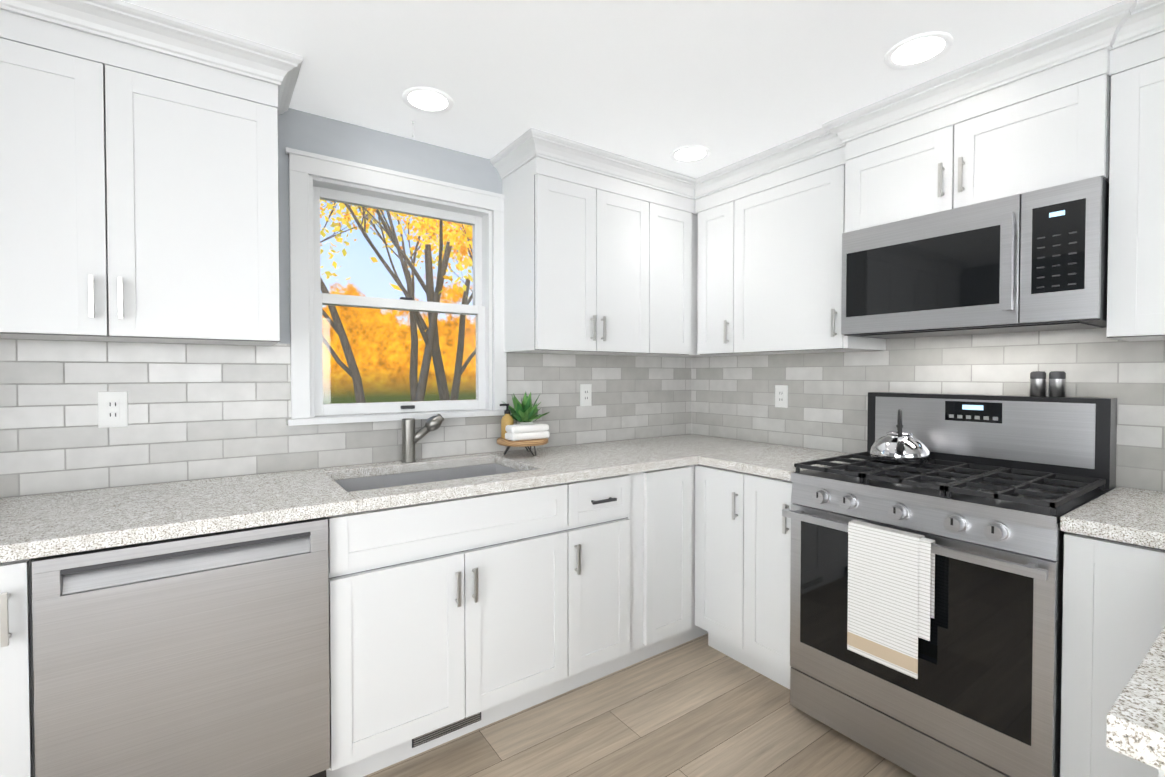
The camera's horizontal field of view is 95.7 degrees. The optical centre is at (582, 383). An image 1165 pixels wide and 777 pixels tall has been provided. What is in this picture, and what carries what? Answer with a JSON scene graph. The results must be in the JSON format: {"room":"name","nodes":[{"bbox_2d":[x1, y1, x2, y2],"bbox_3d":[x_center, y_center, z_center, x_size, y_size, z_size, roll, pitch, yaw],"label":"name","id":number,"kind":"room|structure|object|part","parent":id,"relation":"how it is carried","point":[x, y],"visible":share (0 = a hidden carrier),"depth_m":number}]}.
{"room":"kitchen","nodes":[
{"label":"kitchen","id":0,"kind":"room"},
{"bbox_2d":[278,108,501,409],"bbox_3d":[-1.080,0.097,2.141,4.500,2.296,0.150,-1,1,-35],"label":"wall","id":1,"kind":"structure","parent":0,"point":[311,133],"depth_m":2.15},
{"bbox_2d":[0,0,283,345],"bbox_3d":[-1.442,-0.587,1.578,0.902,0.903,0.328,-1,1,-35],"label":"upper cabinet","id":2,"kind":"object","parent":1,"relation":"attached to","point":[139,186],"depth_m":1.50},
{"bbox_2d":[0,339,690,497],"bbox_3d":[-0.929,0.108,2.152,3.940,0.526,0.007,-1,1,-35],"label":"backsplash","id":3,"kind":"structure","parent":1,"relation":"attached to","point":[202,411],"depth_m":1.89},
{"bbox_2d":[98,391,127,427],"bbox_3d":[-1.529,0.084,1.719,0.072,0.116,0.008,-1,1,-35],"label":"electrical outlet","id":4,"kind":"object","parent":3,"relation":"attached to","point":[112,409],"visible":1,"depth_m":1.72},
{"bbox_2d":[580,384,591,405],"bbox_3d":[0.018,0.060,2.811,0.072,0.116,0.008,-1,1,-35],"label":"electrical outlet","id":5,"kind":"object","parent":3,"relation":"attached to","point":[585,394],"visible":1,"depth_m":2.81},
{"bbox_2d":[285,147,511,425],"bbox_3d":[-0.776,-0.371,2.320,0.940,1.046,0.195,-1,1,-35],"label":"window","id":6,"kind":"structure","parent":1,"relation":"in","point":[308,171],"depth_m":2.24},
{"bbox_3d":[-0.785,-0.338,2.332,0.744,0.925,0.078,-1,1,-35],"label":"window sash","id":7,"kind":"part","parent":6,"relation":"part of"},
{"bbox_2d":[498,132,661,355],"bbox_3d":[0.000,-0.604,2.595,0.708,0.903,0.327,-1,1,-35],"label":"upper cabinet","id":8,"kind":"object","parent":1,"relation":"attached to","point":[607,252],"depth_m":2.42},
{"bbox_2d":[121,0,1122,177],"bbox_3d":[0.405,-1.064,0.017,4.500,0.100,5.300,-1,1,-35],"label":"ceiling","id":9,"kind":"structure","parent":0,"point":[658,82],"depth_m":1.70},
{"bbox_2d":[402,87,453,113],"bbox_3d":[-0.570,-1.045,1.949,0.184,0.006,0.184,-1,1,-35],"label":"recessed light","id":10,"kind":"object","parent":9,"relation":"in","point":[428,100],"visible":1,"depth_m":1.94},
{"bbox_2d":[670,145,710,162],"bbox_3d":[0.495,-1.053,2.423,0.184,0.006,0.184,-1,1,-35],"label":"recessed light","id":11,"kind":"object","parent":9,"relation":"in","point":[691,154],"visible":1,"depth_m":2.42},
{"bbox_2d":[884,31,953,68],"bbox_3d":[1.048,-1.040,1.650,0.184,0.006,0.184,-1,1,-35],"label":"recessed light","id":12,"kind":"object","parent":9,"relation":"in","point":[919,50],"visible":1,"depth_m":1.64},
{"bbox_2d":[364,634,916,776],"bbox_3d":[0.405,1.331,0.059,4.500,0.100,5.300,-1,1,-35],"label":"floor","id":13,"kind":"structure","parent":0,"point":[699,707],"depth_m":1.87},
{"bbox_2d":[0,558,34,776],"bbox_3d":[-1.591,0.822,1.294,0.455,0.876,0.658,-1,1,-35],"label":"base cabinet","id":14,"kind":"object","parent":13,"relation":"on","point":[17,743],"visible":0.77,"depth_m":1.17},
{"bbox_2d":[31,517,329,776],"bbox_3d":[-1.155,0.818,1.604,0.597,0.873,0.642,-1,1,-35],"label":"dishwasher","id":15,"kind":"object","parent":13,"relation":"on","point":[204,655],"visible":0.9,"depth_m":1.33},
{"bbox_2d":[478,471,649,703],"bbox_3d":[-0.098,0.803,2.367,0.459,0.876,0.628,-1,1,-35],"label":"base cabinet","id":16,"kind":"object","parent":13,"relation":"on","point":[564,568],"depth_m":2.01},
{"bbox_2d":[650,464,697,656],"bbox_3d":[0.169,0.800,2.556,0.365,0.876,0.628,-1,1,-35],"label":"base cabinet","id":17,"kind":"object","parent":13,"relation":"on","point":[672,490],"depth_m":2.34},
{"bbox_2d":[698,627,707,636],"bbox_3d":[0.564,0.795,2.834,0.723,0.876,0.628,-1,1,-35],"label":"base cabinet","id":18,"kind":"object","parent":13,"relation":"on","point":[701,632],"depth_m":2.59},
{"bbox_2d":[0,434,767,562],"bbox_3d":[-0.458,0.351,2.088,3.231,0.038,0.644,-1,1,-35],"label":"countertop","id":19,"kind":"structure","parent":18,"relation":"on","point":[54,524],"depth_m":1.62},
{"bbox_2d":[401,414,443,462],"bbox_3d":[-0.678,0.228,2.241,0.178,0.201,0.062,0,1,-18],"label":"faucet","id":20,"kind":"object","parent":19,"relation":"on","point":[411,438],"visible":1,"depth_m":2.21},
{"bbox_2d":[335,463,519,491],"bbox_3d":[-0.568,0.467,2.038,0.730,0.191,0.440,-1,1,-35],"label":"sink","id":21,"kind":"object","parent":19,"relation":"in","point":[372,482],"visible":0.04,"depth_m":2.22},
{"bbox_2d":[497,392,549,455],"bbox_3d":[-0.271,0.179,2.476,0.303,0.288,0.317,-1,1,-35],"label":"plant stand","id":22,"kind":"object","parent":19,"relation":"on","point":[525,431],"visible":1,"depth_m":2.40},
{"bbox_2d":[696,443,862,480],"bbox_3d":[0.920,0.346,2.373,0.651,0.038,0.466,-1,1,-35],"label":"countertop","id":23,"kind":"structure","parent":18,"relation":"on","point":[775,461],"depth_m":2.33},
{"bbox_2d":[695,464,792,688],"bbox_3d":[0.910,0.803,2.400,0.658,0.876,0.515,-1,1,-35],"label":"base cabinet","id":24,"kind":"object","parent":13,"relation":"on","point":[742,562],"visible":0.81,"depth_m":2.22},
{"bbox_2d":[782,392,1116,776],"bbox_3d":[1.243,0.648,1.849,0.728,1.205,0.763,-1,1,-35],"label":"range","id":25,"kind":"object","parent":13,"relation":"on","point":[926,611],"visible":0.94,"depth_m":1.65},
{"bbox_2d":[870,409,929,463],"bbox_3d":[1.214,0.198,2.037,0.246,0.200,0.202,-1,1,-35],"label":"kettle","id":26,"kind":"object","parent":25,"relation":"on","point":[899,446],"visible":1,"depth_m":1.99},
{"bbox_2d":[1030,371,1045,396],"bbox_3d":[1.612,0.000,1.867,0.043,0.089,0.042,-1,1,-35],"label":"salt shaker","id":27,"kind":"object","parent":25,"relation":"on","point":[1037,383],"visible":0.98,"depth_m":1.85},
{"bbox_2d":[1049,371,1065,396],"bbox_3d":[1.642,0.001,1.825,0.043,0.089,0.042,-1,1,-35],"label":"pepper shaker","id":28,"kind":"object","parent":25,"relation":"on","point":[1057,379],"visible":1,"depth_m":1.81},
{"bbox_2d":[1060,532,1164,776],"bbox_3d":[1.573,0.820,1.433,0.689,0.876,0.293,-1,1,-35],"label":"base cabinet","id":29,"kind":"object","parent":13,"relation":"on","point":[1113,625],"depth_m":1.35},
{"bbox_2d":[1060,487,1164,549],"bbox_3d":[1.575,0.362,1.446,0.651,0.038,0.264,-1,1,-35],"label":"countertop","id":30,"kind":"structure","parent":29,"relation":"on","point":[1121,514],"depth_m":1.36},
{"bbox_2d":[1084,572,1164,776],"bbox_3d":[1.240,0.832,0.696,0.868,0.876,0.652,-1,1,-35],"label":"base cabinet","id":31,"kind":"object","parent":13,"relation":"on","point":[1115,663],"depth_m":1.30},
{"bbox_2d":[1106,627,1164,771],"bbox_3d":[1.433,0.374,0.780,1.651,0.038,0.660,-1,1,-35],"label":"countertop","id":32,"kind":"structure","parent":31,"relation":"on","point":[1135,723],"depth_m":0.57},
{"bbox_3d":[2.225,0.113,1.231,0.150,2.296,5.150,-1,1,-35],"label":"wall","id":33,"kind":"structure","parent":0,"visible":0},
{"bbox_2d":[660,172,693,356],"bbox_3d":[0.340,-0.609,2.835,0.364,0.903,0.327,-1,1,-35],"label":"upper cabinet","id":34,"kind":"object","parent":33,"relation":"attached to","point":[677,192],"depth_m":2.75},
{"bbox_2d":[694,172,721,355],"bbox_3d":[0.825,-0.608,2.784,0.328,0.903,0.317,-1,1,-35],"label":"upper cabinet","id":35,"kind":"object","parent":33,"relation":"attached to","point":[707,190],"depth_m":2.75},
{"bbox_2d":[718,124,885,355],"bbox_3d":[1.029,-0.603,2.494,0.328,0.903,0.632,-1,1,-35],"label":"upper cabinet","id":36,"kind":"object","parent":33,"relation":"attached to","point":[780,249],"depth_m":2.38},
{"bbox_2d":[691,327,1164,491],"bbox_3d":[1.514,0.074,2.101,0.007,0.596,2.893,-1,1,-35],"label":"backsplash","id":37,"kind":"structure","parent":33,"relation":"attached to","point":[732,397],"depth_m":2.21},
{"bbox_2d":[775,385,787,407],"bbox_3d":[1.040,0.065,2.760,0.008,0.116,0.072,-1,1,-35],"label":"electrical outlet","id":38,"kind":"object","parent":37,"relation":"attached to","point":[781,395],"visible":1,"depth_m":2.75},
{"bbox_2d":[838,8,1117,239],"bbox_3d":[1.419,-0.823,1.915,0.354,0.443,0.758,-1,1,-35],"label":"upper cabinet","id":39,"kind":"object","parent":33,"relation":"attached to","point":[1037,115],"depth_m":1.73},
{"bbox_2d":[841,176,1108,338],"bbox_3d":[1.391,-0.392,1.902,0.410,0.410,0.749,-1,1,-35],"label":"microwave","id":40,"kind":"object","parent":39,"relation":"attached to","point":[1034,261],"visible":1,"depth_m":1.72},
{"bbox_2d":[1106,0,1164,341],"bbox_3d":[1.875,-0.582,1.297,0.328,0.903,0.784,-1,1,-35],"label":"upper cabinet","id":41,"kind":"object","parent":33,"relation":"attached to","point":[1136,220],"depth_m":1.47},
{"label":"outside","id":42,"kind":"structure","parent":0,"visible":0},
{"bbox_2d":[320,199,475,403],"bbox_3d":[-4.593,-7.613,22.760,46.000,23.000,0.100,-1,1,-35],"label":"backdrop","id":43,"kind":"structure","parent":42,"point":[331,387],"depth_m":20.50},
{"bbox_3d":[0.830,2.209,15.250,46.000,0.220,18.500,-1,1,-35],"label":"lawn","id":44,"kind":"structure","parent":42,"visible":0},
{"bbox_2d":[320,200,475,402],"bbox_3d":[-3.335,-3.514,13.322,18.376,11.188,15.716,-1,1,-35],"label":"trees","id":45,"kind":"object","parent":44,"relation":"on","point":[443,259],"depth_m":12.13}
]}

